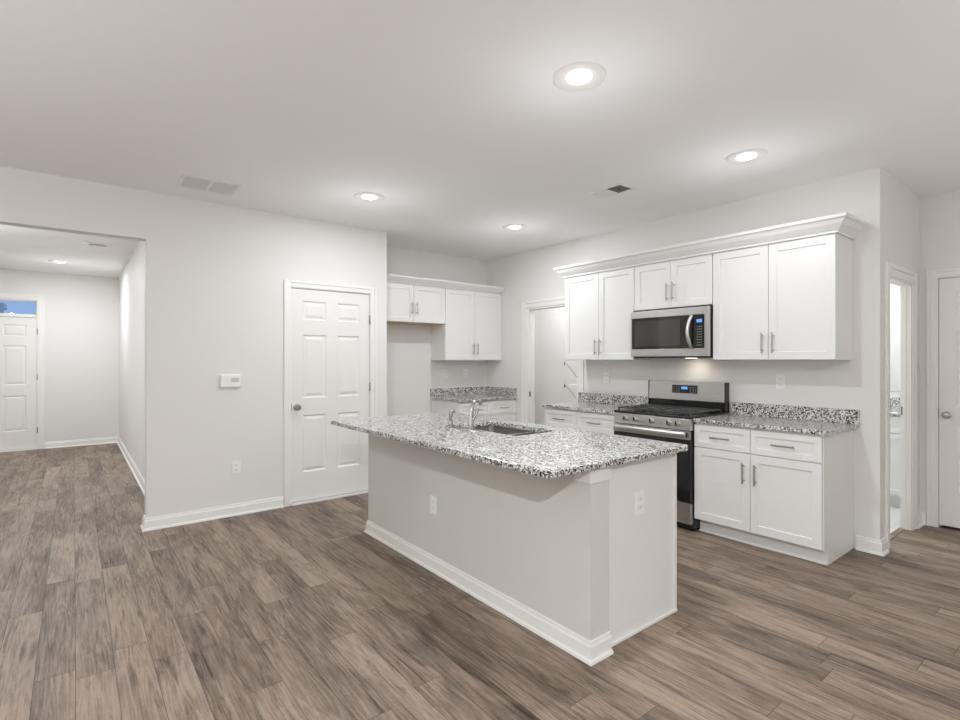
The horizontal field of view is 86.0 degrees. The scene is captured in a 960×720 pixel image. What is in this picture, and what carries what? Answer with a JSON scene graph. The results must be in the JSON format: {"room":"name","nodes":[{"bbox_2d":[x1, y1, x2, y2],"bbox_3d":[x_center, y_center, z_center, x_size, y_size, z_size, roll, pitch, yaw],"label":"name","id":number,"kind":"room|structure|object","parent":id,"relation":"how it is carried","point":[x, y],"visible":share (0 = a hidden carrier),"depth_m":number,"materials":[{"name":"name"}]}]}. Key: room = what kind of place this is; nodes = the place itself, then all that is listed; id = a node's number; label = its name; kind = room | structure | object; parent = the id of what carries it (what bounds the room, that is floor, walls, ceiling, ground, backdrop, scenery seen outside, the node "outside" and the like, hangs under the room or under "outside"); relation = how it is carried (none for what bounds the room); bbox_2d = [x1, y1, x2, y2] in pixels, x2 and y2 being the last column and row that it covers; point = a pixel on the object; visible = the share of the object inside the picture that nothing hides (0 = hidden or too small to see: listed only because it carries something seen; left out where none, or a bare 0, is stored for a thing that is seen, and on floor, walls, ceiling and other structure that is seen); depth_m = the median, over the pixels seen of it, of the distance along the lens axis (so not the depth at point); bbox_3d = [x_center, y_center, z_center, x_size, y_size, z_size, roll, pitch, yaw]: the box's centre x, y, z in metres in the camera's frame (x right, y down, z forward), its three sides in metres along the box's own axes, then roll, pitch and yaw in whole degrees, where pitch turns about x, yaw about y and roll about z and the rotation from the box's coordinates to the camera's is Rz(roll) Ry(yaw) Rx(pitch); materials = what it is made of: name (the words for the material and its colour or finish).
{"room":"kitchen","nodes":[
{"label":"kitchen","id":0,"kind":"room"},
{"bbox_2d":[0,268,118,448],"bbox_3d":[-7.052,0.005,7.887,2.730,2.750,0.120,0,0,-38],"label":"wall","id":1,"kind":"structure","parent":0,"point":[81,312],"depth_m":8.28,"materials":[{"name":"paint"}]},
{"bbox_2d":[0,299,36,315],"bbox_3d":[-7.247,-0.802,7.740,0.900,0.235,0.050,0,0,-38],"label":"window","id":2,"kind":"structure","parent":1,"relation":"in","point":[0,299],"depth_m":7.89,"materials":[{"name":"glass"}]},
{"bbox_2d":[0,317,37,449],"bbox_3d":[-7.199,0.352,7.689,0.908,2.007,0.099,0,0,-38],"label":"door","id":3,"kind":"structure","parent":1,"relation":"in","point":[18,335],"depth_m":7.84,"materials":[{"name":"paint"}]},
{"bbox_2d":[0,293,43,451],"bbox_3d":[-7.235,0.188,7.724,1.070,2.385,0.150,0,0,-38],"label":"door frame","id":4,"kind":"structure","parent":1,"relation":"attached to","point":[7,295],"depth_m":7.98,"materials":[{"name":"paint"}]},
{"bbox_2d":[45,437,117,448],"bbox_3d":[-6.399,1.330,8.307,0.945,0.100,0.030,0,0,-38],"label":"baseboard","id":5,"kind":"structure","parent":1,"relation":"attached to","point":[95,441],"depth_m":8.29,"materials":[{"name":"paint"}]},
{"bbox_2d":[119,241,144,479],"bbox_3d":[-4.309,0.005,6.516,0.120,2.750,5.430,0,0,-38],"label":"wall","id":6,"kind":"structure","parent":0,"point":[132,278],"depth_m":6.50,"materials":[{"name":"paint"}]},
{"bbox_2d":[117,437,144,495],"bbox_3d":[-4.368,1.330,6.470,0.030,0.100,5.430,0,0,-38],"label":"baseboard","id":7,"kind":"structure","parent":6,"relation":"attached to","point":[140,480],"depth_m":6.37,"materials":[{"name":"paint"}]},
{"bbox_2d":[0,166,386,517],"bbox_3d":[-3.482,0.005,3.634,6.230,2.750,0.120,0,0,-38],"label":"wall","id":8,"kind":"structure","parent":0,"point":[215,273],"depth_m":4.45,"materials":[{"name":"paint"}]},
{"bbox_2d":[140,496,283,531],"bbox_3d":[-2.326,1.330,4.546,1.115,0.100,0.180,0,0,-38],"label":"baseboard","id":9,"kind":"structure","parent":8,"relation":"attached to","point":[189,517],"depth_m":4.44,"materials":[{"name":"paint"}]},
{"bbox_2d":[219,374,240,388],"bbox_3d":[-2.203,0.190,4.548,0.174,0.124,0.029,0,0,-38],"label":"wall control","id":10,"kind":"object","parent":8,"relation":"attached to","point":[228,381],"visible":1,"depth_m":4.54,"materials":[{"name":"white plastic"}]},
{"bbox_2d":[232,460,240,473],"bbox_3d":[-2.170,0.955,4.586,0.072,0.116,0.009,0,0,-38],"label":"wall outlet","id":11,"kind":"object","parent":8,"relation":"attached to","point":[236,465],"visible":1,"depth_m":4.58,"materials":[{"name":"white plastic"}]},
{"bbox_2d":[291,288,369,502],"bbox_3d":[-1.467,0.337,5.141,0.820,2.042,0.099,0,0,-38],"label":"door","id":12,"kind":"structure","parent":8,"relation":"in","point":[330,330],"depth_m":5.12,"materials":[{"name":"paint"}]},
{"bbox_2d":[284,279,376,506],"bbox_3d":[-1.504,0.311,5.182,0.954,2.137,0.138,0,0,-38],"label":"door frame","id":13,"kind":"structure","parent":8,"relation":"attached to","point":[288,284],"depth_m":4.89,"materials":[{"name":"paint"}]},
{"bbox_2d":[387,246,486,415],"bbox_3d":[-0.630,0.005,6.647,1.980,2.750,0.120,0,0,-38],"label":"wall","id":14,"kind":"structure","parent":0,"point":[411,371],"depth_m":6.49,"materials":[{"name":"paint"}]},
{"bbox_2d":[387,282,444,325],"bbox_3d":[-0.875,-0.679,6.142,0.912,0.482,0.366,0,0,-38],"label":"upper cabinet","id":15,"kind":"object","parent":14,"relation":"attached to","point":[410,304],"visible":0.78,"depth_m":6.05,"materials":[{"name":"paint"}]},
{"bbox_2d":[443,369,447,377],"bbox_3d":[-0.449,0.180,6.707,0.072,0.116,0.009,0,0,-38],"label":"wall outlet","id":16,"kind":"object","parent":14,"relation":"attached to","point":[445,371],"visible":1,"depth_m":6.70,"materials":[{"name":"white plastic"}]},
{"bbox_2d":[463,369,466,377],"bbox_3d":[-0.198,0.180,6.906,0.072,0.116,0.009,0,0,-38],"label":"wall outlet","id":17,"kind":"object","parent":14,"relation":"attached to","point":[464,370],"visible":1,"depth_m":6.90,"materials":[{"name":"white plastic"}]},
{"bbox_2d":[431,288,501,359],"bbox_3d":[-0.157,-0.459,6.708,0.908,0.923,0.366,0,0,-38],"label":"upper cabinet","id":18,"kind":"object","parent":14,"relation":"attached to","point":[472,328],"visible":0.96,"depth_m":6.55,"materials":[{"name":"paint"}]},
{"bbox_2d":[387,274,504,293],"bbox_3d":[-0.410,-0.923,6.275,1.846,0.078,0.072,0,0,-38],"label":"crown molding","id":19,"kind":"structure","parent":18,"relation":"attached to","point":[394,278],"depth_m":6.24,"materials":[{"name":"paint"}]},
{"bbox_2d":[430,386,516,396],"bbox_3d":[-0.080,0.415,6.605,0.923,0.102,0.623,0,0,-38],"label":"backsplash","id":20,"kind":"structure","parent":14,"relation":"attached to","point":[483,389],"depth_m":6.82,"materials":[{"name":"stone"}]},
{"bbox_2d":[0,0,959,277],"bbox_3d":[-0.941,-1.420,3.778,10.400,0.100,15.300,0,0,-38],"label":"ceiling","id":21,"kind":"structure","parent":0,"point":[452,112],"depth_m":2.76,"materials":[{"name":"paint"}]},
{"bbox_2d":[48,260,71,263],"bbox_3d":[-5.848,-1.363,7.169,0.256,0.014,0.256,0,0,-38],"label":"recessed light","id":22,"kind":"object","parent":21,"relation":"in","point":[52,261],"visible":1,"depth_m":7.16,"materials":[{"name":"paint"}]},
{"bbox_2d":[83,241,111,247],"bbox_3d":[-4.532,-1.364,6.105,0.280,0.011,0.200,0,0,-38],"label":"ceiling vent","id":23,"kind":"object","parent":21,"relation":"in","point":[84,242],"visible":1,"depth_m":6.07,"materials":[{"name":"metal"}]},
{"bbox_2d":[176,174,241,195],"bbox_3d":[-2.126,-1.366,4.042,0.406,0.008,0.324,0,0,-38],"label":"ceiling vent","id":24,"kind":"object","parent":21,"relation":"in","point":[186,181],"visible":1,"depth_m":4.04,"materials":[{"name":"metal"}]},
{"bbox_2d":[354,192,384,201],"bbox_3d":[-0.930,-1.363,4.322,0.256,0.014,0.256,0,0,-38],"label":"recessed light","id":25,"kind":"object","parent":21,"relation":"in","point":[362,196],"visible":1,"depth_m":4.30,"materials":[{"name":"paint"}]},
{"bbox_2d":[503,224,527,230],"bbox_3d":[0.362,-1.363,5.303,0.256,0.014,0.256,0,0,-38],"label":"recessed light","id":26,"kind":"object","parent":21,"relation":"in","point":[511,227],"visible":1,"depth_m":5.28,"materials":[{"name":"paint"}]},
{"bbox_2d":[553,62,605,91],"bbox_3d":[0.480,-1.363,2.492,0.256,0.014,0.256,0,0,-38],"label":"recessed light","id":27,"kind":"object","parent":21,"relation":"in","point":[581,76],"visible":1,"depth_m":2.48,"materials":[{"name":"paint"}]},
{"bbox_2d":[589,183,635,197],"bbox_3d":[1.067,-1.364,4.163,0.200,0.011,0.313,0,0,-38],"label":"ceiling vent","id":28,"kind":"object","parent":21,"relation":"in","point":[619,188],"visible":1,"depth_m":4.15,"materials":[{"name":"metal"}]},
{"bbox_2d":[725,148,767,163],"bbox_3d":[1.791,-1.363,3.462,0.256,0.014,0.256,0,0,-38],"label":"recessed light","id":29,"kind":"object","parent":21,"relation":"in","point":[746,156],"visible":1,"depth_m":3.44,"materials":[{"name":"paint"}]},
{"bbox_2d":[0,443,959,719],"bbox_3d":[-0.933,1.429,3.849,10.300,0.103,15.200,0,0,-38],"label":"floor","id":30,"kind":"structure","parent":0,"point":[297,612],"depth_m":2.64,"materials":[{"name":"brown wood"}]},
{"bbox_2d":[291,490,367,505],"bbox_3d":[-1.479,1.373,5.150,0.812,0.014,0.080,0,0,-38],"label":"threshold","id":31,"kind":"object","parent":30,"relation":"on","point":[363,491],"visible":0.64,"depth_m":5.12,"materials":[{"name":"paint"}]},
{"bbox_2d":[432,399,515,420],"bbox_3d":[-0.064,0.939,6.598,0.899,0.882,0.648,0,0,-38],"label":"base cabinet","id":32,"kind":"object","parent":30,"relation":"on","point":[503,408],"visible":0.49,"depth_m":6.41,"materials":[{"name":"paint"}]},
{"bbox_2d":[430,386,516,401],"bbox_3d":[-0.077,0.430,6.601,0.923,0.132,0.633,0,0,-38],"label":"countertop","id":33,"kind":"structure","parent":32,"relation":"on","point":[458,394],"depth_m":6.71,"materials":[{"name":"stone"}]},
{"bbox_2d":[364,431,676,665],"bbox_3d":[0.087,0.939,3.467,0.774,0.883,2.316,0,0,-38],"label":"kitchen island","id":34,"kind":"object","parent":30,"relation":"on","point":[569,559],"visible":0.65,"depth_m":2.73,"materials":[{"name":"paint"}]},
{"bbox_2d":[430,495,436,514],"bbox_3d":[-0.306,0.950,3.377,0.009,0.116,0.072,0,0,-38],"label":"wall outlet","id":35,"kind":"object","parent":34,"relation":"attached to","point":[433,500],"visible":1,"depth_m":3.37,"materials":[{"name":"white plastic"}]},
{"bbox_2d":[331,412,687,477],"bbox_3d":[-0.005,0.481,3.404,1.103,0.030,2.343,0,0,-38],"label":"island countertop","id":36,"kind":"structure","parent":34,"relation":"on","point":[553,452],"depth_m":2.91,"materials":[{"name":"stone"}]},
{"bbox_2d":[445,398,484,431],"bbox_3d":[-0.079,0.360,3.494,0.128,0.211,0.385,0,0,-38],"label":"faucet","id":37,"kind":"object","parent":36,"relation":"on","point":[471,418],"visible":0.99,"depth_m":3.41,"materials":[{"name":"silver metal"}]},
{"bbox_2d":[447,409,454,425],"bbox_3d":[-0.203,0.402,3.603,0.057,0.112,0.048,0,0,-38],"label":"sprayer","id":38,"kind":"object","parent":37,"relation":"on","point":[450,421],"visible":1,"depth_m":3.59,"materials":[{"name":"silver metal"}]},
{"bbox_2d":[467,425,539,435],"bbox_3d":[0.154,0.597,3.544,0.396,0.202,0.701,0,0,-38],"label":"sink","id":39,"kind":"object","parent":36,"relation":"in","point":[491,428],"visible":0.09,"depth_m":3.81,"materials":[{"name":"silver metal"}]},
{"bbox_2d":[635,490,643,514],"bbox_3d":[0.817,0.728,2.627,0.072,0.116,0.009,0,0,-38],"label":"wall outlet","id":40,"kind":"object","parent":34,"relation":"attached to","point":[639,496],"visible":1,"depth_m":2.62,"materials":[{"name":"white plastic"}]},
{"bbox_2d":[545,407,616,433],"bbox_3d":[1.179,0.939,5.238,0.633,0.882,0.903,0,0,-38],"label":"base cabinet","id":41,"kind":"object","parent":30,"relation":"on","point":[573,419],"visible":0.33,"depth_m":5.04,"materials":[{"name":"paint"}]},
{"bbox_2d":[542,392,647,413],"bbox_3d":[1.180,0.430,5.255,0.616,0.132,0.930,0,0,-38],"label":"countertop","id":42,"kind":"structure","parent":41,"relation":"on","point":[588,402],"depth_m":5.30,"materials":[{"name":"stone"}]},
{"bbox_2d":[613,380,728,530],"bbox_3d":[1.675,0.788,4.567,0.674,1.184,0.753,0,0,-38],"label":"gas range","id":43,"kind":"object","parent":30,"relation":"on","point":[670,411],"visible":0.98,"depth_m":4.43,"materials":[{"name":"silver metal"}]},
{"bbox_2d":[614,407,724,419],"bbox_3d":[1.663,0.464,4.558,0.545,0.021,0.746,0,0,-38],"label":"cooktop","id":44,"kind":"object","parent":43,"relation":"in","point":[634,412],"depth_m":4.40,"materials":[{"name":"black metal"}]},
{"bbox_2d":[694,422,852,564],"bbox_3d":[2.209,0.939,3.933,0.635,0.882,0.902,0,0,-38],"label":"base cabinet","id":45,"kind":"object","parent":30,"relation":"on","point":[789,493],"visible":0.97,"depth_m":3.68,"materials":[{"name":"paint"}]},
{"bbox_2d":[693,402,859,435],"bbox_3d":[2.230,0.430,3.923,0.616,0.132,0.940,0,0,-38],"label":"countertop","id":46,"kind":"structure","parent":45,"relation":"on","point":[797,419],"depth_m":3.91,"materials":[{"name":"stone"}]},
{"bbox_2d":[890,416,899,506],"bbox_3d":[3.865,0.948,5.237,0.595,0.859,0.960,0,0,-38],"label":"vanity cabinet","id":47,"kind":"object","parent":30,"relation":"on","point":[894,420],"visible":0.02,"depth_m":4.79,"materials":[{"name":"paint"}]},
{"bbox_2d":[890,397,899,415],"bbox_3d":[3.859,0.449,5.235,0.613,0.137,0.995,0,0,-38],"label":"countertop","id":48,"kind":"structure","parent":47,"relation":"on","point":[894,401],"depth_m":5.22,"materials":[{"name":"stone"}]},
{"bbox_2d":[890,528,904,539],"bbox_3d":[3.210,1.377,4.021,0.600,0.006,0.040,0,0,-38],"label":"threshold","id":49,"kind":"object","parent":30,"relation":"on","point":[896,532],"visible":0.57,"depth_m":4.10,"materials":[{"name":"brown wood"}]},
{"bbox_2d":[486,167,884,548],"bbox_3d":[1.698,0.005,5.995,1.110,2.750,5.088,0,0,-38],"label":"wall","id":50,"kind":"structure","parent":0,"point":[858,383],"depth_m":4.33,"materials":[{"name":"paint"}]},
{"bbox_2d":[521,296,583,422],"bbox_3d":[0.892,0.321,6.204,0.138,2.118,1.016,0,0,-38],"label":"door frame","id":51,"kind":"structure","parent":50,"relation":"attached to","point":[558,300],"depth_m":6.51,"materials":[{"name":"paint"}]},
{"bbox_2d":[564,384,576,398],"bbox_3d":[1.668,0.468,6.520,0.308,0.281,1.335,0,0,-38],"label":"wire shelf","id":52,"kind":"object","parent":50,"relation":"attached to","point":[565,385],"visible":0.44,"depth_m":6.95,"materials":[{"name":"metal"}]},
{"bbox_2d":[604,372,608,382],"bbox_3d":[1.356,0.190,5.526,0.009,0.116,0.072,0,0,-38],"label":"wall outlet","id":53,"kind":"object","parent":50,"relation":"attached to","point":[606,374],"visible":1,"depth_m":5.52,"materials":[{"name":"white plastic"}]},
{"bbox_2d":[565,266,654,359],"bbox_3d":[1.301,-0.461,5.297,0.378,0.919,0.872,0,0,-38],"label":"upper cabinet","id":54,"kind":"object","parent":50,"relation":"attached to","point":[599,306],"visible":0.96,"depth_m":5.18,"materials":[{"name":"paint"}]},
{"bbox_2d":[578,392,647,405],"bbox_3d":[1.397,0.415,5.428,0.020,0.102,0.928,0,0,-38],"label":"backsplash","id":55,"kind":"structure","parent":50,"relation":"attached to","point":[627,400],"depth_m":5.42,"materials":[{"name":"stone"}]},
{"bbox_2d":[634,253,713,310],"bbox_3d":[1.808,-0.691,4.654,0.378,0.459,0.756,0,0,-38],"label":"upper cabinet","id":56,"kind":"object","parent":50,"relation":"attached to","point":[684,282],"visible":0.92,"depth_m":4.52,"materials":[{"name":"paint"}]},
{"bbox_2d":[631,305,712,357],"bbox_3d":[1.773,-0.236,4.627,0.459,0.444,0.752,0,0,-38],"label":"microwave","id":57,"kind":"object","parent":56,"relation":"attached to","point":[678,332],"visible":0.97,"depth_m":4.47,"materials":[{"name":"silver metal"}]},
{"bbox_2d":[776,374,785,388],"bbox_3d":[2.430,0.175,4.163,0.009,0.116,0.072,0,0,-38],"label":"wall outlet","id":58,"kind":"object","parent":50,"relation":"attached to","point":[780,379],"visible":1,"depth_m":4.16,"materials":[{"name":"white plastic"}]},
{"bbox_2d":[713,233,851,359],"bbox_3d":[2.315,-0.461,4.010,0.378,0.919,0.876,0,0,-38],"label":"upper cabinet","id":59,"kind":"object","parent":50,"relation":"attached to","point":[792,299],"visible":0.96,"depth_m":3.83,"materials":[{"name":"paint"}]},
{"bbox_2d":[553,212,866,277],"bbox_3d":[1.790,-0.937,4.638,0.425,0.110,2.688,0,0,-38],"label":"crown molding","id":60,"kind":"structure","parent":59,"relation":"attached to","point":[845,224],"depth_m":4.10,"materials":[{"name":"paint"}]},
{"bbox_2d":[730,402,859,423],"bbox_3d":[2.466,0.415,4.105,0.020,0.102,0.935,0,0,-38],"label":"backsplash","id":61,"kind":"structure","parent":50,"relation":"attached to","point":[850,416],"depth_m":4.05,"materials":[{"name":"stone"}]},
{"bbox_2d":[855,535,889,556],"bbox_3d":[2.835,1.330,3.720,0.138,0.100,0.168,0,0,-38],"label":"baseboard","id":62,"kind":"structure","parent":50,"relation":"attached to","point":[864,544],"depth_m":3.68,"materials":[{"name":"paint"}]},
{"bbox_2d":[890,283,899,396],"bbox_3d":[3.069,0.005,5.241,2.090,2.750,1.968,0,0,-38],"label":"wall","id":63,"kind":"structure","parent":0,"point":[894,289],"depth_m":5.26,"materials":[{"name":"paint"}]},
{"bbox_2d":[890,296,899,391],"bbox_3d":[4.124,-0.165,5.390,0.007,0.970,0.840,0,0,-38],"label":"wall mirror","id":64,"kind":"object","parent":63,"relation":"attached to","point":[894,300],"visible":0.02,"depth_m":5.25,"materials":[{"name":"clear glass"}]},
{"bbox_2d":[890,397,899,407],"bbox_3d":[4.092,0.433,5.419,0.020,0.107,0.995,0,0,-38],"label":"backsplash","id":65,"kind":"structure","parent":63,"relation":"attached to","point":[894,401],"depth_m":5.24,"materials":[{"name":"stone"}]},
{"bbox_2d":[885,171,919,513],"bbox_3d":[3.732,0.005,4.401,2.090,2.750,0.068,0,0,-38],"label":"wall","id":66,"kind":"structure","parent":0,"point":[902,205],"depth_m":4.08,"materials":[{"name":"paint"}]},
{"bbox_2d":[885,261,916,549],"bbox_3d":[3.231,0.335,3.995,0.820,2.090,0.086,0,0,-38],"label":"door frame","id":67,"kind":"structure","parent":66,"relation":"attached to","point":[905,287],"depth_m":4.17,"materials":[{"name":"paint"}]},
{"bbox_2d":[917,512,925,528],"bbox_3d":[3.652,1.330,4.269,0.178,0.100,0.040,0,0,-38],"label":"baseboard","id":68,"kind":"structure","parent":66,"relation":"attached to","point":[921,516],"depth_m":4.29,"materials":[{"name":"paint"}]},
{"bbox_2d":[920,190,959,512],"bbox_3d":[5.339,0.005,2.370,0.120,2.750,5.112,0,0,-38],"label":"wall","id":69,"kind":"structure","parent":0,"point":[939,213],"depth_m":4.29,"materials":[{"name":"paint"}]},
{"bbox_2d":[926,267,959,526],"bbox_3d":[4.064,0.318,3.973,0.138,2.125,0.930,0,0,-38],"label":"door frame","id":70,"kind":"structure","parent":69,"relation":"attached to","point":[931,275],"depth_m":4.27,"materials":[{"name":"paint"}]},
{"bbox_2d":[938,277,959,527],"bbox_3d":[4.019,0.344,3.939,0.099,2.027,0.780,0,0,-38],"label":"door","id":71,"kind":"structure","parent":69,"relation":"in","point":[949,288],"depth_m":4.20,"materials":[{"name":"paint"}]},
{"label":"outside","id":72,"kind":"structure","parent":0,"visible":0},
{"bbox_3d":[-14.169,1.490,14.743,24.000,0.020,19.300,0,0,-38],"label":"ground","id":73,"kind":"structure","parent":72,"visible":0},
{"bbox_2d":[0,303,6,312],"bbox_3d":[-13.335,0.090,10.244,5.740,2.780,0.800,0,0,-38],"label":"neighbor house","id":74,"kind":"structure","parent":73,"relation":"on","point":[3,306],"depth_m":11.70,"materials":[{"name":"blue"}]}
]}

